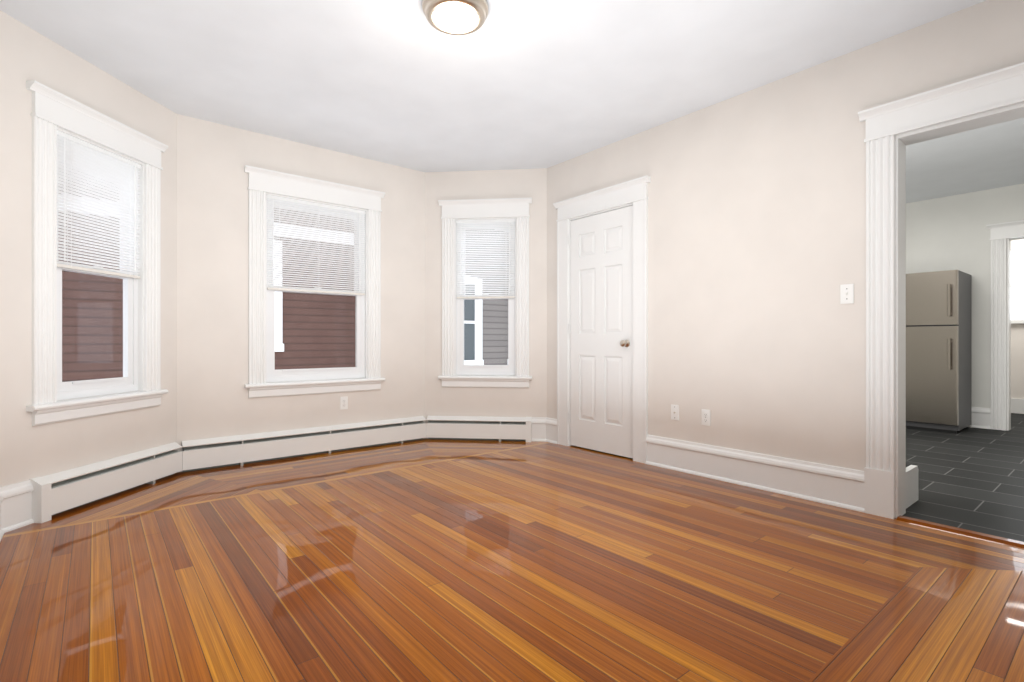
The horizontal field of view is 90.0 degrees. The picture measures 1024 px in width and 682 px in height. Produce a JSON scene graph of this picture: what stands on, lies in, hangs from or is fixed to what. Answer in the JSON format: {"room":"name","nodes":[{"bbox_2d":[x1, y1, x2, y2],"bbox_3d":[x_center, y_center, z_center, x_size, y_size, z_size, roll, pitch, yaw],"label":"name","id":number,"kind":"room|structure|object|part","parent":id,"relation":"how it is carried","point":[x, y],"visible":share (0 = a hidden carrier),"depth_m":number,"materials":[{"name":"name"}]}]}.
{"room":"empty dining room","nodes":[
{"label":"empty dining room","id":0,"kind":"room"},
{"bbox_2d":[0,10,176,486],"bbox_3d":[-2.632,-0.360,3.246,0.204,2.700,1.530,0,0,6],"label":"wall","id":1,"kind":"structure","parent":0,"point":[51,422],"depth_m":2.99,"materials":[{"name":"beige paint"}]},
{"bbox_2d":[0,480,33,532],"bbox_3d":[-2.624,0.874,2.707,0.030,0.233,0.160,0,0,6],"label":"baseboard","id":2,"kind":"structure","parent":1,"relation":"attached to","point":[16,507],"depth_m":2.71,"materials":[{"name":"white wood"}]},
{"bbox_3d":[-2.661,-0.437,3.248,0.486,1.562,0.486,0,0,-39],"label":"sash frame","id":3,"kind":"part","parent":1,"relation":"part of","materials":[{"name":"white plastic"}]},
{"bbox_3d":[-2.558,-0.472,3.238,0.703,1.875,0.703,0,0,-39],"label":"trim casing","id":4,"kind":"part","parent":1,"relation":"part of","materials":[{"name":"white wood"}]},
{"bbox_2d":[57,130,140,278],"bbox_3d":[-2.601,-0.823,3.242,0.036,0.786,0.594,0,0,6],"label":"window blind","id":5,"kind":"object","parent":1,"relation":"attached to","point":[77,156],"visible":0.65,"depth_m":3.21,"materials":[{"name":"white plastic"}]},
{"bbox_2d":[29,442,181,522],"bbox_3d":[-2.540,0.872,3.302,0.076,0.237,1.040,0,0,6],"label":"baseboard heater","id":6,"kind":"object","parent":1,"relation":"attached to","point":[58,492],"visible":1,"depth_m":3.15,"materials":[{"name":"white metal"}]},
{"bbox_2d":[177,114,424,471],"bbox_3d":[-1.731,-0.360,4.560,2.420,2.700,0.204,0,0,-39],"label":"wall","id":7,"kind":"structure","parent":0,"point":[231,381],"depth_m":4.25,"materials":[{"name":"beige paint"}]},
{"bbox_2d":[181,416,425,471],"bbox_3d":[-1.679,0.873,4.495,2.060,0.234,0.070,0,0,-39],"label":"baseboard heater","id":8,"kind":"object","parent":7,"relation":"attached to","point":[206,453],"visible":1,"depth_m":4.34,"materials":[{"name":"white metal"}]},
{"bbox_3d":[-1.748,-0.437,4.581,0.866,1.562,0.086,0,0,-39],"label":"sash frame","id":9,"kind":"part","parent":7,"relation":"part of","materials":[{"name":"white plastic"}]},
{"bbox_3d":[-1.731,-0.472,4.560,1.200,1.875,0.204,0,0,-39],"label":"trim casing","id":10,"kind":"part","parent":7,"relation":"part of","materials":[{"name":"white wood"}]},
{"bbox_2d":[267,195,364,294],"bbox_3d":[-1.711,-0.823,4.535,0.854,0.786,0.036,0,0,-39],"label":"window blind","id":11,"kind":"object","parent":7,"relation":"attached to","point":[320,207],"visible":0.94,"depth_m":4.51,"materials":[{"name":"white plastic"}]},
{"bbox_2d":[340,396,347,409],"bbox_3d":[-1.528,0.564,4.657,0.070,0.115,0.010,0,0,-39],"label":"electrical outlet","id":12,"kind":"object","parent":7,"relation":"attached to","point":[343,402],"visible":1,"depth_m":4.66,"materials":[{"name":"white plastic"}]},
{"bbox_2d":[425,171,456,438],"bbox_3d":[-0.684,-0.360,5.141,0.450,2.700,0.750,0,0,-39],"label":"wall","id":13,"kind":"structure","parent":0,"point":[440,187],"depth_m":5.18,"materials":[{"name":"beige paint"}]},
{"bbox_2d":[426,416,531,441],"bbox_3d":[-0.331,0.872,5.099,1.050,0.237,0.076,0,0,6],"label":"baseboard heater","id":14,"kind":"object","parent":13,"relation":"attached to","point":[481,428],"visible":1,"depth_m":5.08,"materials":[{"name":"white metal"}]},
{"bbox_2d":[457,169,524,416],"bbox_3d":[-0.160,-0.360,5.201,1.038,2.700,0.720,0,0,-39],"label":"wall","id":15,"kind":"structure","parent":0,"point":[516,386],"depth_m":5.12,"materials":[{"name":"beige paint"}]},
{"bbox_2d":[456,219,514,298],"bbox_3d":[-0.266,-0.823,5.147,0.594,0.786,0.036,0,0,6],"label":"window blind","id":16,"kind":"object","parent":15,"relation":"attached to","point":[495,225],"visible":0.88,"depth_m":5.15,"materials":[{"name":"white plastic"}]},
{"bbox_3d":[-0.270,-0.472,5.104,0.703,1.875,0.703,0,0,-39],"label":"trim casing","id":17,"kind":"part","parent":15,"relation":"part of","materials":[{"name":"white wood"}]},
{"bbox_3d":[-0.260,-0.437,5.207,0.486,1.562,0.486,0,0,-39],"label":"sash frame","id":18,"kind":"part","parent":15,"relation":"part of","materials":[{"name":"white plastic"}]},
{"bbox_2d":[0,0,1023,202],"bbox_3d":[3.277,-1.810,5.317,13.200,0.200,5.700,0,0,-39],"label":"ceiling","id":19,"kind":"structure","parent":0,"point":[522,84],"depth_m":3.18,"materials":[{"name":"paint"}]},
{"bbox_2d":[422,0,487,34],"bbox_3d":[-0.288,-1.676,2.616,0.336,0.068,0.336,0,0,-39],"label":"ceiling light","id":20,"kind":"object","parent":19,"relation":"attached to","point":[479,8],"visible":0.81,"depth_m":2.56,"materials":[{"name":"beige metal"}]},
{"bbox_2d":[432,4,478,31],"bbox_3d":[-0.288,-1.645,2.616,0.238,0.009,0.238,0,0,-39],"label":"diffuser","id":21,"kind":"object","parent":20,"relation":"attached to","point":[454,18],"visible":1,"depth_m":2.60,"materials":[{"name":"white glass"}]},
{"bbox_2d":[0,439,1023,681],"bbox_3d":[-0.159,0.990,2.632,4.020,0.001,5.040,0,0,-39],"label":"floor","id":22,"kind":"structure","parent":0,"point":[439,560],"depth_m":2.11,"materials":[{"name":"brown wood"}]},
{"bbox_2d":[896,515,1023,547],"bbox_3d":[2.445,0.984,2.512,0.085,0.012,0.902,0,0,-39],"label":"threshold","id":23,"kind":"object","parent":22,"relation":"on","point":[1002,540],"depth_m":2.63,"materials":[{"name":"brown wood"}]},
{"bbox_2d":[525,168,546,416],"bbox_3d":[0.358,-0.360,5.051,0.424,2.700,0.168,0,0,-39],"label":"wall","id":24,"kind":"structure","parent":0,"point":[535,179],"depth_m":5.08,"materials":[{"name":"beige paint"}]},
{"bbox_2d":[531,417,556,443],"bbox_3d":[0.324,0.874,4.998,0.272,0.233,0.144,0,0,6],"label":"baseboard","id":25,"kind":"structure","parent":24,"relation":"attached to","point":[538,428],"depth_m":5.05,"materials":[{"name":"white wood"}]},
{"bbox_2d":[547,0,1023,470],"bbox_3d":[1.644,-0.360,3.541,0.216,2.700,4.310,0,0,-39],"label":"wall","id":26,"kind":"structure","parent":0,"point":[756,250],"depth_m":3.39,"materials":[{"name":"beige paint"}]},
{"bbox_2d":[569,205,632,457],"bbox_3d":[0.783,-0.076,4.553,0.049,2.108,0.737,0,0,-39],"label":"closet door","id":27,"kind":"structure","parent":26,"relation":"in","point":[600,329],"depth_m":4.52,"materials":[{"name":"white wood"}]},
{"bbox_2d":[553,175,650,463],"bbox_3d":[0.814,-0.167,4.570,0.202,2.313,1.079,0,0,-39],"label":"door frame","id":28,"kind":"structure","parent":26,"relation":"attached to","point":[634,192],"depth_m":4.30,"materials":[{"name":"white wood"}]},
{"bbox_3d":[0.940,0.020,4.289,0.070,0.064,0.064,0,0,-39],"label":"closet door knob","id":29,"kind":"part","parent":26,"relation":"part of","materials":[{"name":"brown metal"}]},
{"bbox_2d":[671,404,678,419],"bbox_3d":[1.253,0.550,3.943,0.015,0.115,0.070,0,0,-39],"label":"outlet right coax","id":30,"kind":"object","parent":26,"relation":"attached to","point":[674,412],"visible":1,"depth_m":3.94,"materials":[{"name":"white plastic"}]},
{"bbox_2d":[702,409,710,425],"bbox_3d":[1.418,0.560,3.745,0.010,0.115,0.070,0,0,-39],"label":"electrical outlet","id":31,"kind":"object","parent":26,"relation":"attached to","point":[706,417],"visible":1,"depth_m":3.74,"materials":[{"name":"white plastic"}]},
{"bbox_2d":[645,435,863,512],"bbox_3d":[1.566,0.874,3.547,0.030,0.233,1.518,0,0,-39],"label":"baseboard","id":32,"kind":"structure","parent":26,"relation":"attached to","point":[841,487],"depth_m":3.40,"materials":[{"name":"white wood"}]},
{"bbox_2d":[840,284,853,303],"bbox_3d":[1.988,-0.280,3.040,0.016,0.115,0.070,0,0,-39],"label":"light switch","id":33,"kind":"object","parent":26,"relation":"attached to","point":[846,293],"visible":1,"depth_m":3.04,"materials":[{"name":"white plastic"}]},
{"bbox_2d":[858,62,1023,518],"bbox_3d":[2.476,-0.167,2.556,0.232,2.313,1.228,0,0,-39],"label":"trim","id":34,"kind":"structure","parent":26,"relation":"attached to","point":[894,129],"depth_m":2.87,"materials":[{"name":"white wood"}]},
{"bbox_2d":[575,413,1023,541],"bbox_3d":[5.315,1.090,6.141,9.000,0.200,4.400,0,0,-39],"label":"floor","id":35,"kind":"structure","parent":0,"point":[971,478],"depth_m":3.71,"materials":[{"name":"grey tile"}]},
{"bbox_2d":[906,465,917,507],"bbox_3d":[2.383,0.882,3.090,0.360,0.215,0.033,0,0,-39],"label":"stub","id":36,"kind":"object","parent":35,"relation":"on","point":[911,484],"visible":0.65,"depth_m":3.11,"materials":[{"name":"white wood"}]},
{"bbox_2d":[906,270,970,433],"bbox_3d":[4.724,0.107,5.911,0.786,1.765,0.750,0,0,-39],"label":"fridge","id":37,"kind":"object","parent":35,"relation":"on","point":[938,351],"visible":0.62,"depth_m":5.59,"materials":[{"name":"grey metal"}]},
{"bbox_2d":[906,184,1023,430],"bbox_3d":[5.213,-0.360,6.058,0.202,2.700,4.300,0,0,-39],"label":"wall","id":38,"kind":"structure","parent":0,"point":[973,234],"depth_m":5.82,"materials":[{"name":"paint"}]},
{"bbox_3d":[5.789,-0.158,5.353,0.202,2.295,1.200,0,0,-39],"label":"kitchen door trim","id":39,"kind":"part","parent":38,"relation":"part of","materials":[{"name":"white wood"}]},
{"bbox_2d":[1011,239,1023,398],"bbox_3d":[6.831,-0.360,7.248,0.150,2.700,4.200,0,0,-39],"label":"wall","id":40,"kind":"structure","parent":0,"point":[1017,360],"depth_m":7.01,"materials":[{"name":"beige paint"}]},
{"bbox_2d":[1011,239,1023,413],"bbox_3d":[6.691,-0.195,7.263,0.050,2.370,4.000,0,0,-39],"label":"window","id":41,"kind":"structure","parent":40,"relation":"in","point":[1017,284],"depth_m":7.00,"materials":[{"name":"white"}]},
{"bbox_3d":[-1.438,-0.360,1.027,0.150,2.700,4.310,0,0,-39],"label":"wall","id":42,"kind":"structure","parent":0,"visible":0},
{"bbox_2d":[0,492,3,540],"bbox_3d":[-1.368,0.874,1.084,0.030,0.233,4.010,0,0,-39],"label":"baseboard","id":43,"kind":"structure","parent":42,"relation":"attached to","point":[1,530],"depth_m":2.61,"materials":[{"name":"white wood"}]},
{"label":"outside","id":44,"kind":"structure","parent":0,"visible":0},
{"bbox_2d":[58,165,508,381],"bbox_3d":[-5.102,-1.010,9.421,22.000,12.000,6.550,0,0,-39],"label":"houses","id":45,"kind":"structure","parent":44,"point":[82,345],"depth_m":7.47,"materials":[{"name":"brown"}]}
]}

